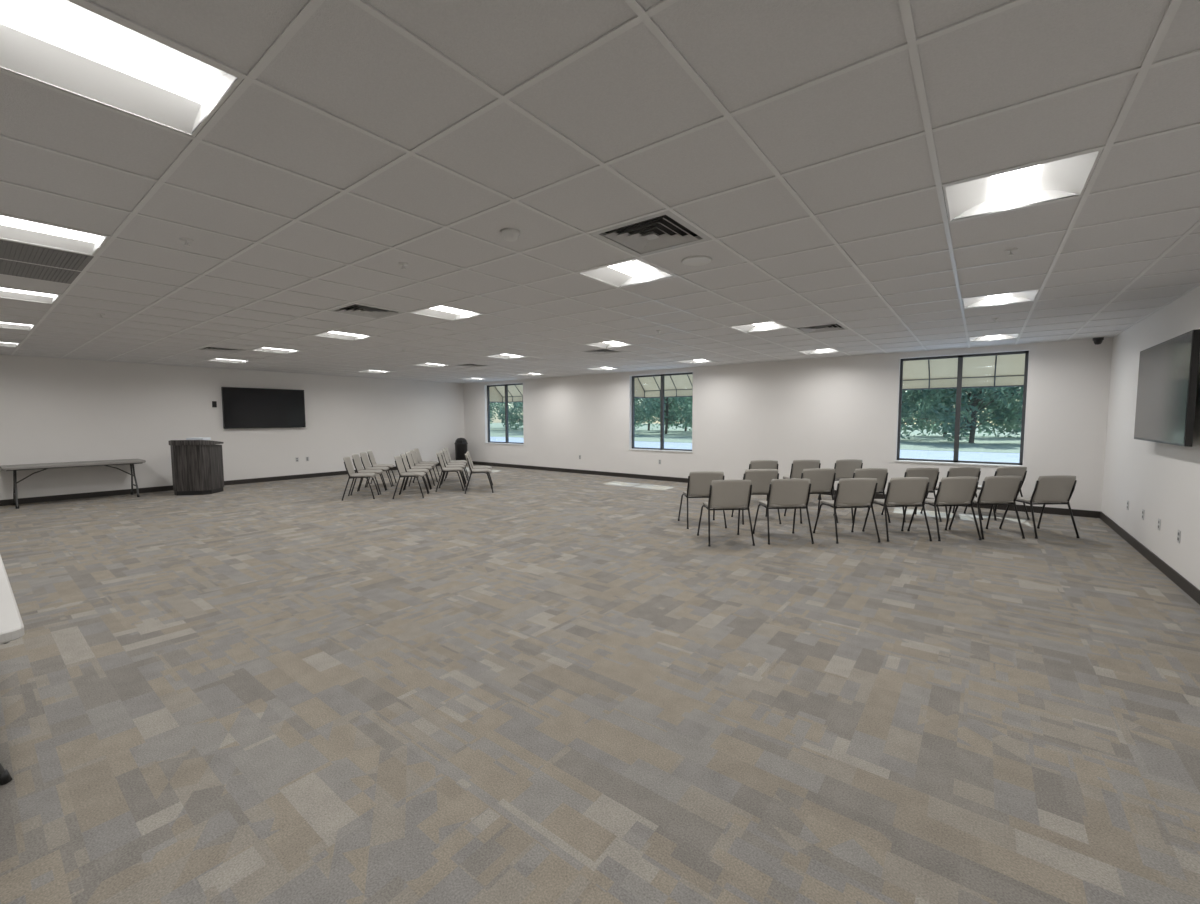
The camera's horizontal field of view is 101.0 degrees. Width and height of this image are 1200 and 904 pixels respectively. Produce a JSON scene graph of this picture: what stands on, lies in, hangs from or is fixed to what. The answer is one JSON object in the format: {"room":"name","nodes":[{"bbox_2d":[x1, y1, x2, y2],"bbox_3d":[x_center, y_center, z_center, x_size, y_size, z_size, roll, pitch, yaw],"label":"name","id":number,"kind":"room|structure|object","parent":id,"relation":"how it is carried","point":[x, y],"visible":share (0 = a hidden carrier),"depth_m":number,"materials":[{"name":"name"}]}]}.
{"room":"conference room","nodes":[
{"label":"conference room","id":0,"kind":"room"},
{"bbox_2d":[0,355,463,499],"bbox_3d":[-8.868,-0.769,11.683,0.200,3.100,13.527,3,5,38],"label":"wall","id":1,"kind":"structure","parent":0,"point":[53,410],"depth_m":10.84,"materials":[{"name":"paint"}]},
{"bbox_2d":[0,463,439,505],"bbox_3d":[-8.722,0.724,11.796,0.012,0.105,13.315,3,5,38],"label":"baseboard","id":2,"kind":"structure","parent":1,"relation":"attached to","point":[266,479],"depth_m":10.47,"materials":[{"name":"plastic"}]},
{"bbox_2d":[221,387,305,428],"bbox_3d":[-8.254,-1.079,12.220,0.087,0.970,1.760,3,5,38],"label":"television","id":3,"kind":"object","parent":1,"relation":"attached to","point":[242,407],"visible":1,"depth_m":12.13,"materials":[{"name":"black plastic"}]},
{"bbox_2d":[0,464,1199,903],"bbox_3d":[-2.555,1.135,7.070,15.971,0.100,13.727,3,5,38],"label":"floor","id":4,"kind":"structure","parent":0,"point":[544,687],"depth_m":2.77,"materials":[{"name":"carpet"}]},
{"bbox_2d":[0,555,24,784],"bbox_3d":[-3.260,1.054,2.264,1.860,0.739,0.760,3,5,38],"label":"folding table","id":5,"kind":"object","parent":4,"relation":"on","point":[11,624],"visible":1,"depth_m":2.12,"materials":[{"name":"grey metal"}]},
{"bbox_2d":[0,459,145,508],"bbox_3d":[-9.996,0.575,9.482,0.740,0.739,1.860,3,5,38],"label":"folding table","id":6,"kind":"object","parent":4,"relation":"on","point":[44,466],"visible":1,"depth_m":9.20,"materials":[{"name":"grey metal"}]},
{"bbox_2d":[169,437,223,495],"bbox_3d":[-8.468,0.285,10.383,0.763,1.175,0.599,-1,4,-10],"label":"lectern","id":7,"kind":"object","parent":4,"relation":"on","point":[197,463],"visible":1,"depth_m":10.15,"materials":[{"name":"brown wood"}]},
{"bbox_2d":[342,457,378,500],"bbox_3d":[-4.727,0.499,9.766,0.590,0.814,0.580,-1,4,-15],"label":"chair","id":8,"kind":"object","parent":4,"relation":"on","point":[349,468],"visible":1,"depth_m":9.71,"materials":[{"name":"fabric"}]},
{"bbox_2d":[350,454,385,494],"bbox_3d":[-4.865,0.456,10.389,0.590,0.814,0.580,-1,4,-13],"label":"chair","id":9,"kind":"object","parent":4,"relation":"on","point":[357,463],"visible":0.91,"depth_m":10.36,"materials":[{"name":"fabric"}]},
{"bbox_2d":[359,452,391,490],"bbox_3d":[-5.003,0.413,11.012,0.590,0.814,0.580,-1,4,-12],"label":"chair","id":10,"kind":"object","parent":4,"relation":"on","point":[364,458],"visible":0.93,"depth_m":10.99,"materials":[{"name":"fabric"}]},
{"bbox_2d":[366,451,396,486],"bbox_3d":[-5.141,0.371,11.633,0.590,0.814,0.580,-1,4,-15],"label":"chair","id":11,"kind":"object","parent":4,"relation":"on","point":[370,453],"visible":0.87,"depth_m":11.64,"materials":[{"name":"fabric"}]},
{"bbox_2d":[392,456,428,498],"bbox_3d":[-3.789,0.486,9.903,0.590,0.814,0.580,-1,4,-10],"label":"chair","id":12,"kind":"object","parent":4,"relation":"on","point":[398,460],"visible":1,"depth_m":9.85,"materials":[{"name":"fabric"}]},
{"bbox_2d":[400,454,430,493],"bbox_3d":[-3.927,0.444,10.524,0.590,0.814,0.580,-1,4,-15],"label":"chair","id":13,"kind":"object","parent":4,"relation":"on","point":[405,463],"visible":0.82,"depth_m":10.53,"materials":[{"name":"fabric"}]},
{"bbox_2d":[404,452,434,489],"bbox_3d":[-4.065,0.401,11.148,0.590,0.814,0.580,-1,4,-11],"label":"chair","id":14,"kind":"object","parent":4,"relation":"on","point":[408,454],"visible":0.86,"depth_m":11.15,"materials":[{"name":"fabric"}]},
{"bbox_2d":[408,450,437,485],"bbox_3d":[-4.203,0.358,11.770,0.590,0.814,0.580,-1,4,-11],"label":"chair","id":15,"kind":"object","parent":4,"relation":"on","point":[413,454],"visible":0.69,"depth_m":11.84,"materials":[{"name":"fabric"}]},
{"bbox_2d":[413,448,439,481],"bbox_3d":[-4.341,0.316,12.393,0.590,0.814,0.580,-1,4,-10],"label":"chair","id":16,"kind":"object","parent":4,"relation":"on","point":[417,452],"visible":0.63,"depth_m":12.45,"materials":[{"name":"fabric"}]},
{"bbox_2d":[435,453,465,491],"bbox_3d":[-3.267,0.421,10.824,0.590,0.814,0.580,-1,4,-11],"label":"chair","id":17,"kind":"object","parent":4,"relation":"on","point":[443,468],"visible":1,"depth_m":10.69,"materials":[{"name":"fabric"}]},
{"bbox_2d":[439,451,465,487],"bbox_3d":[-3.405,0.378,11.445,0.590,0.814,0.580,-1,4,-15],"label":"chair","id":18,"kind":"object","parent":4,"relation":"on","point":[441,452],"visible":0.6,"depth_m":11.50,"materials":[{"name":"fabric"}]},
{"bbox_2d":[442,449,467,482],"bbox_3d":[-3.543,0.336,12.069,0.590,0.814,0.580,-1,4,-11],"label":"chair","id":19,"kind":"object","parent":4,"relation":"on","point":[448,462],"visible":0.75,"depth_m":12.12,"materials":[{"name":"fabric"}]},
{"bbox_2d":[444,448,468,477],"bbox_3d":[-3.681,0.293,12.690,0.590,0.814,0.580,-1,4,-13],"label":"chair","id":20,"kind":"object","parent":4,"relation":"on","point":[447,451],"visible":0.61,"depth_m":12.81,"materials":[{"name":"fabric"}]},
{"bbox_2d":[455,438,467,465],"bbox_3d":[-4.592,-0.016,16.388,0.420,0.920,0.425,0,4,-2],"label":"trash can","id":21,"kind":"object","parent":4,"relation":"on","point":[460,443],"visible":0.84,"depth_m":16.23,"materials":[{"name":"black plastic"}]},
{"bbox_2d":[465,453,493,493],"bbox_3d":[-2.585,0.437,10.563,0.590,0.814,0.580,-1,4,-13],"label":"chair","id":22,"kind":"object","parent":4,"relation":"on","point":[479,470],"visible":1,"depth_m":10.37,"materials":[{"name":"fabric"}]},
{"bbox_2d":[466,451,492,486],"bbox_3d":[-2.723,0.394,11.186,0.590,0.814,0.580,-1,4,-12],"label":"chair","id":23,"kind":"object","parent":4,"relation":"on","point":[468,452],"visible":0.55,"depth_m":11.28,"materials":[{"name":"fabric"}]},
{"bbox_2d":[678,471,726,528],"bbox_3d":[1.484,0.656,7.218,0.580,0.814,0.590,0,4,-4],"label":"chair","id":24,"kind":"object","parent":4,"relation":"on","point":[699,482],"visible":0.74,"depth_m":6.98,"materials":[{"name":"fabric"}]},
{"bbox_2d":[697,480,754,545],"bbox_3d":[1.585,0.721,6.275,0.580,0.814,0.590,0,4,-3],"label":"chair","id":25,"kind":"object","parent":4,"relation":"on","point":[723,494],"visible":1,"depth_m":6.05,"materials":[{"name":"fabric"}]},
{"bbox_2d":[731,469,780,524],"bbox_3d":[2.355,0.634,7.485,0.580,0.814,0.590,0,4,-2],"label":"chair","id":26,"kind":"object","parent":4,"relation":"on","point":[760,479],"visible":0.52,"depth_m":7.24,"materials":[{"name":"fabric"}]},
{"bbox_2d":[742,460,777,479],"bbox_3d":[2.884,0.529,8.976,0.580,0.814,0.590,0,4,-2],"label":"chair","id":27,"kind":"object","parent":4,"relation":"on","point":[756,464],"visible":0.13,"depth_m":8.70,"materials":[{"name":"fabric"}]},
{"bbox_2d":[753,479,813,544],"bbox_3d":[2.342,0.713,6.352,0.580,0.814,0.590,0,4,-2],"label":"chair","id":28,"kind":"object","parent":4,"relation":"on","point":[794,494],"visible":0.99,"depth_m":6.13,"materials":[{"name":"fabric"}]},
{"bbox_2d":[783,460,821,503],"bbox_3d":[3.652,0.523,9.034,0.580,0.814,0.590,0,4,-3],"label":"chair","id":29,"kind":"object","parent":4,"relation":"on","point":[797,467],"visible":0.44,"depth_m":8.78,"materials":[{"name":"fabric"}]},
{"bbox_2d":[784,468,837,523],"bbox_3d":[3.214,0.627,7.550,0.580,0.814,0.590,0,4,-4],"label":"chair","id":30,"kind":"object","parent":4,"relation":"on","point":[822,480],"visible":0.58,"depth_m":7.31,"materials":[{"name":"fabric"}]},
{"bbox_2d":[818,459,862,499],"bbox_3d":[4.431,0.516,9.093,0.580,0.814,0.590,-1,4,-5],"label":"chair","id":31,"kind":"object","parent":4,"relation":"on","point":[845,468],"visible":0.5,"depth_m":8.84,"materials":[{"name":"fabric"}]},
{"bbox_2d":[813,478,880,543],"bbox_3d":[3.182,0.707,6.396,0.580,0.814,0.590,-1,4,-5],"label":"chair","id":32,"kind":"object","parent":4,"relation":"on","point":[855,493],"visible":1,"depth_m":6.17,"materials":[{"name":"fabric"}]},
{"bbox_2d":[833,468,890,522],"bbox_3d":[3.995,0.624,7.559,0.580,0.814,0.590,0,4,-2],"label":"chair","id":33,"kind":"object","parent":4,"relation":"on","point":[881,474],"visible":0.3,"depth_m":7.30,"materials":[{"name":"fabric"}]},
{"bbox_2d":[862,477,931,541],"bbox_3d":[3.878,0.700,6.469,0.580,0.814,0.590,0,4,-2],"label":"chair","id":34,"kind":"object","parent":4,"relation":"on","point":[905,492],"visible":0.99,"depth_m":6.25,"materials":[{"name":"fabric"}]},
{"bbox_2d":[881,468,941,521],"bbox_3d":[4.793,0.617,7.619,0.580,0.814,0.590,0,4,-2],"label":"chair","id":35,"kind":"object","parent":4,"relation":"on","point":[932,474],"visible":0.39,"depth_m":7.36,"materials":[{"name":"fabric"}]},
{"bbox_2d":[907,477,981,540],"bbox_3d":[4.519,0.696,6.497,0.580,0.814,0.590,0,4,-5],"label":"chair","id":36,"kind":"object","parent":4,"relation":"on","point":[952,491],"visible":0.92,"depth_m":6.27,"materials":[{"name":"fabric"}]},
{"bbox_2d":[920,467,982,520],"bbox_3d":[5.489,0.608,7.722,0.580,0.814,0.590,0,4,-4],"label":"chair","id":37,"kind":"object","parent":4,"relation":"on","point":[953,471],"visible":0.26,"depth_m":7.46,"materials":[{"name":"fabric"}]},
{"bbox_2d":[948,476,1024,538],"bbox_3d":[5.135,0.689,6.574,0.580,0.814,0.590,0,4,-4],"label":"chair","id":38,"kind":"object","parent":4,"relation":"on","point":[996,490],"visible":0.91,"depth_m":6.35,"materials":[{"name":"fabric"}]},
{"bbox_2d":[964,467,1029,520],"bbox_3d":[6.192,0.606,7.725,0.580,0.814,0.590,-1,4,-6],"label":"chair","id":39,"kind":"object","parent":4,"relation":"on","point":[1000,471],"visible":0.32,"depth_m":7.46,"materials":[{"name":"fabric"}]},
{"bbox_2d":[999,475,1079,538],"bbox_3d":[5.855,0.685,6.598,0.580,0.814,0.590,0,4,-2],"label":"chair","id":40,"kind":"object","parent":4,"relation":"on","point":[1055,489],"visible":0.93,"depth_m":6.38,"materials":[{"name":"fabric"}]},
{"bbox_2d":[0,0,1199,383],"bbox_3d":[-2.564,-1.820,6.866,15.771,0.360,13.527,3,5,38],"label":"ceiling","id":41,"kind":"structure","parent":0,"point":[815,144],"depth_m":2.45,"materials":[{"name":"tile"}]},
{"bbox_2d":[0,342,19,346],"bbox_3d":[-9.364,-1.705,7.591,0.582,0.071,0.582,3,5,38],"label":"recessed light","id":42,"kind":"object","parent":41,"relation":"in","point":[1,343],"visible":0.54,"depth_m":7.88,"materials":[{"name":"white plastic"}]},
{"bbox_2d":[0,322,35,329],"bbox_3d":[-7.432,-1.608,6.106,0.582,0.071,0.582,3,5,38],"label":"recessed light","id":43,"kind":"object","parent":41,"relation":"in","point":[2,324],"visible":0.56,"depth_m":6.34,"materials":[{"name":"white plastic"}]},
{"bbox_2d":[0,287,60,303],"bbox_3d":[-5.500,-1.511,4.621,0.582,0.071,0.582,3,5,38],"label":"recessed light","id":44,"kind":"object","parent":41,"relation":"in","point":[8,293],"visible":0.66,"depth_m":4.80,"materials":[{"name":"white plastic"}]},
{"bbox_2d":[0,259,80,283],"bbox_3d":[-4.534,-1.432,3.881,0.608,0.020,0.608,3,5,38],"label":"ceiling vent","id":45,"kind":"object","parent":41,"relation":"in","point":[7,267],"visible":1,"depth_m":3.93,"materials":[{"name":"grey metal"}]},
{"bbox_2d":[0,240,93,270],"bbox_3d":[-4.051,-1.408,3.510,0.608,0.020,0.608,3,5,38],"label":"ceiling vent","id":46,"kind":"object","parent":41,"relation":"in","point":[9,250],"visible":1,"depth_m":3.56,"materials":[{"name":"grey metal"}]},
{"bbox_2d":[0,215,109,255],"bbox_3d":[-3.569,-1.414,3.136,0.582,0.071,0.582,3,5,38],"label":"recessed light","id":47,"kind":"object","parent":41,"relation":"in","point":[13,229],"visible":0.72,"depth_m":3.26,"materials":[{"name":"white plastic"}]},
{"bbox_2d":[0,0,242,136],"bbox_3d":[-1.637,-1.318,1.651,0.582,0.071,0.582,3,5,38],"label":"recessed light","id":48,"kind":"object","parent":41,"relation":"in","point":[69,46],"visible":1,"depth_m":1.69,"materials":[{"name":"white plastic"}]},
{"bbox_2d":[179,237,193,246],"bbox_3d":[-2.713,-1.375,3.250,0.072,0.040,0.072,3,5,38],"label":"sprinkler","id":49,"kind":"object","parent":41,"relation":"attached to","point":[186,240],"visible":1,"depth_m":3.25,"materials":[{"name":"white metal"}]},
{"bbox_2d":[196,346,245,352],"bbox_3d":[-6.427,-1.767,8.404,0.590,0.074,0.590,3,5,38],"label":"air diffuser","id":50,"kind":"object","parent":41,"relation":"in","point":[203,348],"depth_m":8.41,"materials":[{"name":"white metal"}]},
{"bbox_2d":[207,358,248,362],"bbox_3d":[-7.504,-1.877,9.999,0.582,0.071,0.582,3,5,38],"label":"recessed light","id":51,"kind":"object","parent":41,"relation":"in","point":[215,359],"visible":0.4,"depth_m":10.16,"materials":[{"name":"white plastic"}]},
{"bbox_2d":[253,347,298,353],"bbox_3d":[-5.572,-1.781,8.515,0.582,0.071,0.582,3,5,38],"label":"recessed light","id":52,"kind":"object","parent":41,"relation":"in","point":[264,349],"visible":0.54,"depth_m":8.67,"materials":[{"name":"white plastic"}]},
{"bbox_2d":[313,331,373,339],"bbox_3d":[-3.640,-1.684,7.030,0.582,0.071,0.582,3,5,38],"label":"recessed light","id":53,"kind":"object","parent":41,"relation":"in","point":[332,334],"visible":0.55,"depth_m":7.17,"materials":[{"name":"white plastic"}]},
{"bbox_2d":[328,303,404,318],"bbox_3d":[-2.563,-1.573,5.435,0.590,0.074,0.590,3,5,38],"label":"air diffuser","id":54,"kind":"object","parent":41,"relation":"in","point":[353,309],"depth_m":5.45,"materials":[{"name":"white metal"}]},
{"bbox_2d":[358,370,387,372],"bbox_3d":[-5.644,-2.050,12.408,0.582,0.071,0.582,3,5,38],"label":"recessed light","id":55,"kind":"object","parent":41,"relation":"in","point":[372,371],"visible":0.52,"depth_m":12.63,"materials":[{"name":"white plastic"}]},
{"bbox_2d":[416,363,448,366],"bbox_3d":[-3.712,-1.954,10.923,0.582,0.071,0.582,3,5,38],"label":"recessed light","id":56,"kind":"object","parent":41,"relation":"in","point":[424,364],"visible":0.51,"depth_m":11.10,"materials":[{"name":"white plastic"}]},
{"bbox_2d":[410,305,484,320],"bbox_3d":[-1.708,-1.587,5.545,0.582,0.071,0.582,3,5,38],"label":"recessed light","id":57,"kind":"object","parent":41,"relation":"in","point":[443,312],"visible":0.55,"depth_m":5.66,"materials":[{"name":"white plastic"}]},
{"bbox_2d":[455,364,487,366],"bbox_3d":[-2.857,-1.961,11.034,0.590,0.074,0.590,3,5,38],"label":"air diffuser","id":58,"kind":"object","parent":41,"relation":"in","point":[467,365],"depth_m":11.02,"materials":[{"name":"white metal"}]},
{"bbox_2d":[487,354,525,358],"bbox_3d":[-1.780,-1.857,9.438,0.582,0.071,0.582,3,5,38],"label":"recessed light","id":59,"kind":"object","parent":41,"relation":"in","point":[504,356],"visible":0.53,"depth_m":9.62,"materials":[{"name":"white plastic"}]},
{"bbox_2d":[500,228,519,241],"bbox_3d":[-0.569,-1.369,3.138,0.124,0.050,0.124,3,5,38],"label":"smoke detector","id":60,"kind":"object","parent":41,"relation":"attached to","point":[508,234],"visible":1,"depth_m":3.10,"materials":[{"name":"white plastic"}]},
{"bbox_2d":[580,349,621,354],"bbox_3d":[0.041,-1.815,8.806,0.590,0.074,0.590,3,5,38],"label":"air diffuser","id":61,"kind":"object","parent":41,"relation":"in","point":[599,351],"depth_m":8.79,"materials":[{"name":"white metal"}]},
{"bbox_2d":[587,367,616,369],"bbox_3d":[0.080,-2.030,11.847,0.582,0.071,0.582,3,5,38],"label":"recessed light","id":62,"kind":"object","parent":41,"relation":"in","point":[599,368],"visible":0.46,"depth_m":12.05,"materials":[{"name":"white plastic"}]},
{"bbox_2d":[585,341,631,347],"bbox_3d":[0.151,-1.760,7.953,0.582,0.071,0.582,3,5,38],"label":"recessed light","id":63,"kind":"object","parent":41,"relation":"in","point":[609,344],"visible":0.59,"depth_m":8.11,"materials":[{"name":"white plastic"}]},
{"bbox_2d":[579,259,674,287],"bbox_3d":[0.223,-1.490,4.060,0.582,0.071,0.582,3,5,38],"label":"recessed light","id":64,"kind":"object","parent":41,"relation":"in","point":[636,271],"visible":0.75,"depth_m":4.16,"materials":[{"name":"white plastic"}]},
{"bbox_2d":[589,210,711,256],"bbox_3d":[0.334,-1.428,3.207,0.590,0.074,0.590,3,5,38],"label":"air diffuser","id":65,"kind":"object","parent":41,"relation":"in","point":[663,231],"depth_m":3.24,"materials":[{"name":"white metal"}]},
{"bbox_2d":[679,359,713,362],"bbox_3d":[2.011,-1.933,10.362,0.582,0.071,0.582,3,5,38],"label":"recessed light","id":66,"kind":"object","parent":41,"relation":"in","point":[697,360],"visible":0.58,"depth_m":10.56,"materials":[{"name":"white plastic"}]},
{"bbox_2d":[682,256,711,265],"bbox_3d":[0.725,-1.432,3.715,0.224,0.012,0.224,3,5,38],"label":"ceiling speaker","id":67,"kind":"object","parent":41,"relation":"in","point":[692,260],"depth_m":3.69},
{"bbox_2d":[731,321,787,332],"bbox_3d":[2.083,-1.663,6.468,0.582,0.071,0.582,3,5,38],"label":"recessed light","id":68,"kind":"object","parent":41,"relation":"in","point":[774,325],"visible":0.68,"depth_m":6.62,"materials":[{"name":"white plastic"}]},
{"bbox_2d":[799,348,839,354],"bbox_3d":[3.943,-1.836,8.877,0.582,0.071,0.582,3,5,38],"label":"recessed light","id":69,"kind":"object","parent":41,"relation":"in","point":[833,350],"visible":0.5,"depth_m":9.05,"materials":[{"name":"white plastic"}]},
{"bbox_2d":[793,323,847,333],"bbox_3d":[2.938,-1.670,6.579,0.590,0.074,0.590,3,5,38],"label":"air diffuser","id":70,"kind":"object","parent":41,"relation":"in","point":[837,326],"depth_m":6.62,"materials":[{"name":"white metal"}]},
{"bbox_2d":[969,333,1019,341],"bbox_3d":[5.875,-1.740,7.392,0.582,0.071,0.582,3,5,38],"label":"recessed light","id":71,"kind":"object","parent":41,"relation":"in","point":[1006,336],"visible":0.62,"depth_m":7.55,"materials":[{"name":"white plastic"}]},
{"bbox_2d":[962,290,1038,308],"bbox_3d":[4.015,-1.567,4.984,0.582,0.071,0.582,3,5,38],"label":"recessed light","id":72,"kind":"object","parent":41,"relation":"in","point":[1025,296],"visible":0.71,"depth_m":5.11,"materials":[{"name":"white plastic"}]},
{"bbox_2d":[1005,248,1017,255],"bbox_3d":[2.905,-1.410,3.499,0.072,0.040,0.072,3,5,38],"label":"sprinkler","id":73,"kind":"object","parent":41,"relation":"attached to","point":[1010,250],"visible":1,"depth_m":3.49,"materials":[{"name":"white metal"}]},
{"bbox_2d":[943,149,1102,221],"bbox_3d":[2.155,-1.394,2.575,0.582,0.071,0.582,3,5,38],"label":"recessed light","id":74,"kind":"object","parent":41,"relation":"in","point":[1068,177],"visible":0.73,"depth_m":2.63,"materials":[{"name":"white plastic"}]},
{"bbox_2d":[1093,337,1103,344],"bbox_3d":[7.462,-1.663,7.415,0.124,0.107,0.124,3,5,38],"label":"security camera","id":75,"kind":"object","parent":41,"relation":"attached to","point":[1098,340],"visible":1,"depth_m":7.38,"materials":[{"name":"black plastic"}]},
{"bbox_2d":[463,337,1112,510],"bbox_3d":[1.568,-0.845,12.304,15.971,3.100,0.200,3,5,38],"label":"wall","id":76,"kind":"structure","parent":0,"point":[826,410],"depth_m":10.27,"materials":[{"name":"paint"}]},
{"bbox_2d":[487,383,523,443],"bbox_3d":[-2.987,-1.216,15.839,1.800,1.880,0.070,3,5,38],"label":"window","id":77,"kind":"structure","parent":76,"relation":"in","point":[505,385],"depth_m":15.86,"materials":[{"name":"grey metal"}]},
{"bbox_2d":[489,385,522,402],"bbox_3d":[-2.750,-2.064,16.093,2.028,0.864,0.664,3,5,38],"label":"awning","id":78,"kind":"object","parent":76,"relation":"attached to","point":[515,392],"visible":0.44,"depth_m":16.61,"materials":[{"name":"fabric"}]},
{"bbox_2d":[629,449,692,452],"bbox_3d":[1.502,-0.037,12.337,1.830,0.024,0.120,3,5,38],"label":"trim","id":79,"kind":"structure","parent":76,"relation":"attached to","point":[629,449],"depth_m":12.23,"materials":[{"name":"white wood"}]},
{"bbox_2d":[632,372,692,450],"bbox_3d":[1.556,-0.989,12.347,1.790,1.880,0.070,3,5,38],"label":"window","id":80,"kind":"structure","parent":76,"relation":"in","point":[661,375],"depth_m":12.37,"materials":[{"name":"grey metal"}]},
{"bbox_2d":[635,374,692,397],"bbox_3d":[1.794,-1.837,12.600,2.018,0.864,0.664,3,5,38],"label":"awning","id":81,"kind":"object","parent":76,"relation":"attached to","point":[675,385],"visible":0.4,"depth_m":12.97,"materials":[{"name":"fabric"}]},
{"bbox_2d":[472,461,1099,517],"bbox_3d":[1.508,0.655,12.324,15.571,0.105,0.012,3,5,38],"label":"baseboard","id":82,"kind":"structure","parent":76,"relation":"attached to","point":[1047,510],"depth_m":12.05,"materials":[{"name":"plastic"}]},
{"bbox_2d":[894,460,1024,466],"bbox_3d":[6.243,0.200,8.693,1.840,0.024,0.120,3,5,38],"label":"trim","id":83,"kind":"structure","parent":76,"relation":"attached to","point":[895,460],"depth_m":8.60,"materials":[{"name":"white wood"}]},
{"bbox_2d":[897,351,1028,464],"bbox_3d":[6.298,-0.751,8.702,1.800,1.880,0.070,3,5,38],"label":"window","id":84,"kind":"structure","parent":76,"relation":"in","point":[960,357],"depth_m":8.66,"materials":[{"name":"grey metal"}]},
{"bbox_2d":[902,354,1024,389],"bbox_3d":[6.535,-1.599,8.955,2.028,0.864,0.664,3,5,38],"label":"awning","id":85,"kind":"object","parent":76,"relation":"attached to","point":[999,370],"visible":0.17,"depth_m":9.10,"materials":[{"name":"fabric"}]},
{"bbox_2d":[1101,285,1199,589],"bbox_3d":[3.626,-0.143,2.079,0.200,3.100,13.527,3,5,38],"label":"wall","id":86,"kind":"structure","parent":0,"point":[1162,480],"depth_m":5.46,"materials":[{"name":"paint"}]},
{"bbox_2d":[1100,511,1199,604],"bbox_3d":[3.604,1.341,2.321,0.012,0.105,13.315,3,5,38],"label":"baseboard","id":87,"kind":"structure","parent":86,"relation":"attached to","point":[1185,585],"depth_m":5.10,"materials":[{"name":"plastic"}]},
{"bbox_2d":[1134,329,1199,446],"bbox_3d":[5.511,-0.578,4.789,0.142,0.970,1.760,3,5,38],"label":"television","id":88,"kind":"object","parent":86,"relation":"attached to","point":[1168,370],"visible":1,"depth_m":4.57,"materials":[{"name":"black plastic"}]},
{"label":"outside","id":89,"kind":"structure","parent":0,"visible":0},
{"bbox_2d":[490,423,1020,452],"bbox_3d":[25.969,-3.468,74.611,230.000,0.160,90.000,3,5,38],"label":"lawn","id":90,"kind":"structure","parent":89,"point":[933,442],"depth_m":38.27,"materials":[{"name":"green plant"}]},
{"bbox_2d":[490,402,504,423],"bbox_3d":[-17.458,-7.700,73.671,8.057,8.747,8.745,1,4,19],"label":"shade tree","id":91,"kind":"object","parent":90,"relation":"on","point":[492,415],"visible":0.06,"depth_m":72.36,"materials":[{"name":"green plant"}]},
{"bbox_2d":[495,402,522,429],"bbox_3d":[-10.660,-7.446,71.035,8.601,8.822,9.020,3,5,38],"label":"shade tree","id":92,"kind":"object","parent":90,"relation":"on","point":[511,418],"visible":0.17,"depth_m":68.93,"materials":[{"name":"green plant"}]},
{"bbox_2d":[635,398,653,428],"bbox_3d":[3.044,-5.849,55.520,6.590,7.436,7.436,-1,4,-18],"label":"shade tree","id":93,"kind":"object","parent":90,"relation":"on","point":[638,421],"visible":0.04,"depth_m":54.38,"materials":[{"name":"green plant"}]},
{"bbox_2d":[635,398,670,429],"bbox_3d":[6.588,-7.130,65.797,7.980,8.546,8.984,0,4,3],"label":"shade tree","id":94,"kind":"object","parent":90,"relation":"on","point":[655,420],"visible":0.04,"depth_m":65.49,"materials":[{"name":"green plant"}]},
{"bbox_2d":[636,397,692,433],"bbox_3d":[7.100,-5.993,51.263,7.845,8.283,8.763,-1,4,-14],"label":"shade tree","id":95,"kind":"object","parent":90,"relation":"on","point":[655,402],"visible":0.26,"depth_m":50.14,"materials":[{"name":"green plant"}]},
{"bbox_2d":[655,398,691,430],"bbox_3d":[10.632,-6.694,60.843,7.913,8.334,9.354,1,4,15],"label":"shade tree","id":96,"kind":"object","parent":90,"relation":"on","point":[679,410],"visible":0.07,"depth_m":59.95,"materials":[{"name":"green plant"}]},
{"bbox_2d":[676,397,692,420],"bbox_3d":[11.063,-5.140,46.539,7.957,7.629,7.589,3,5,38],"label":"shade tree","id":97,"kind":"object","parent":90,"relation":"on","point":[682,398],"visible":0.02,"depth_m":46.34,"materials":[{"name":"green plant"}]},
{"bbox_2d":[901,390,938,440],"bbox_3d":[21.407,-4.276,36.362,7.557,6.831,6.178,-1,4,-14],"label":"shade tree","id":98,"kind":"object","parent":90,"relation":"on","point":[910,403],"visible":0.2,"depth_m":35.10,"materials":[{"name":"green plant"}]},
{"bbox_2d":[902,392,986,435],"bbox_3d":[29.439,-5.284,42.630,7.385,7.922,7.964,0,4,4],"label":"shade tree","id":99,"kind":"object","parent":90,"relation":"on","point":[923,401],"visible":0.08,"depth_m":42.48,"materials":[{"name":"green plant"}]},
{"bbox_2d":[914,386,1022,442],"bbox_3d":[23.895,-3.629,32.103,6.030,6.285,6.907,0,4,8],"label":"shade tree","id":100,"kind":"object","parent":90,"relation":"on","point":[943,400],"visible":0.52,"depth_m":31.68,"materials":[{"name":"green plant"}]},
{"bbox_2d":[964,388,1022,437],"bbox_3d":[34.665,-4.785,40.288,7.312,7.816,8.572,-2,4,-26],"label":"shade tree","id":101,"kind":"object","parent":90,"relation":"on","point":[1013,431],"visible":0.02,"depth_m":40.14,"materials":[{"name":"green plant"}]},
{"bbox_2d":[985,387,1021,431],"bbox_3d":[28.454,-4.031,30.983,7.202,7.041,6.909,0,4,-3],"label":"shade tree","id":102,"kind":"object","parent":90,"relation":"on","point":[1016,416],"visible":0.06,"depth_m":31.21,"materials":[{"name":"green plant"}]},
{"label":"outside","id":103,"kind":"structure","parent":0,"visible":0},
{"bbox_2d":[490,437,1019,462],"bbox_3d":[0.580,0.030,25.388,150.000,0.150,19.173,3,5,38],"label":"ground","id":104,"kind":"structure","parent":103,"point":[917,454],"depth_m":22.91,"materials":[{"name":"concrete"}]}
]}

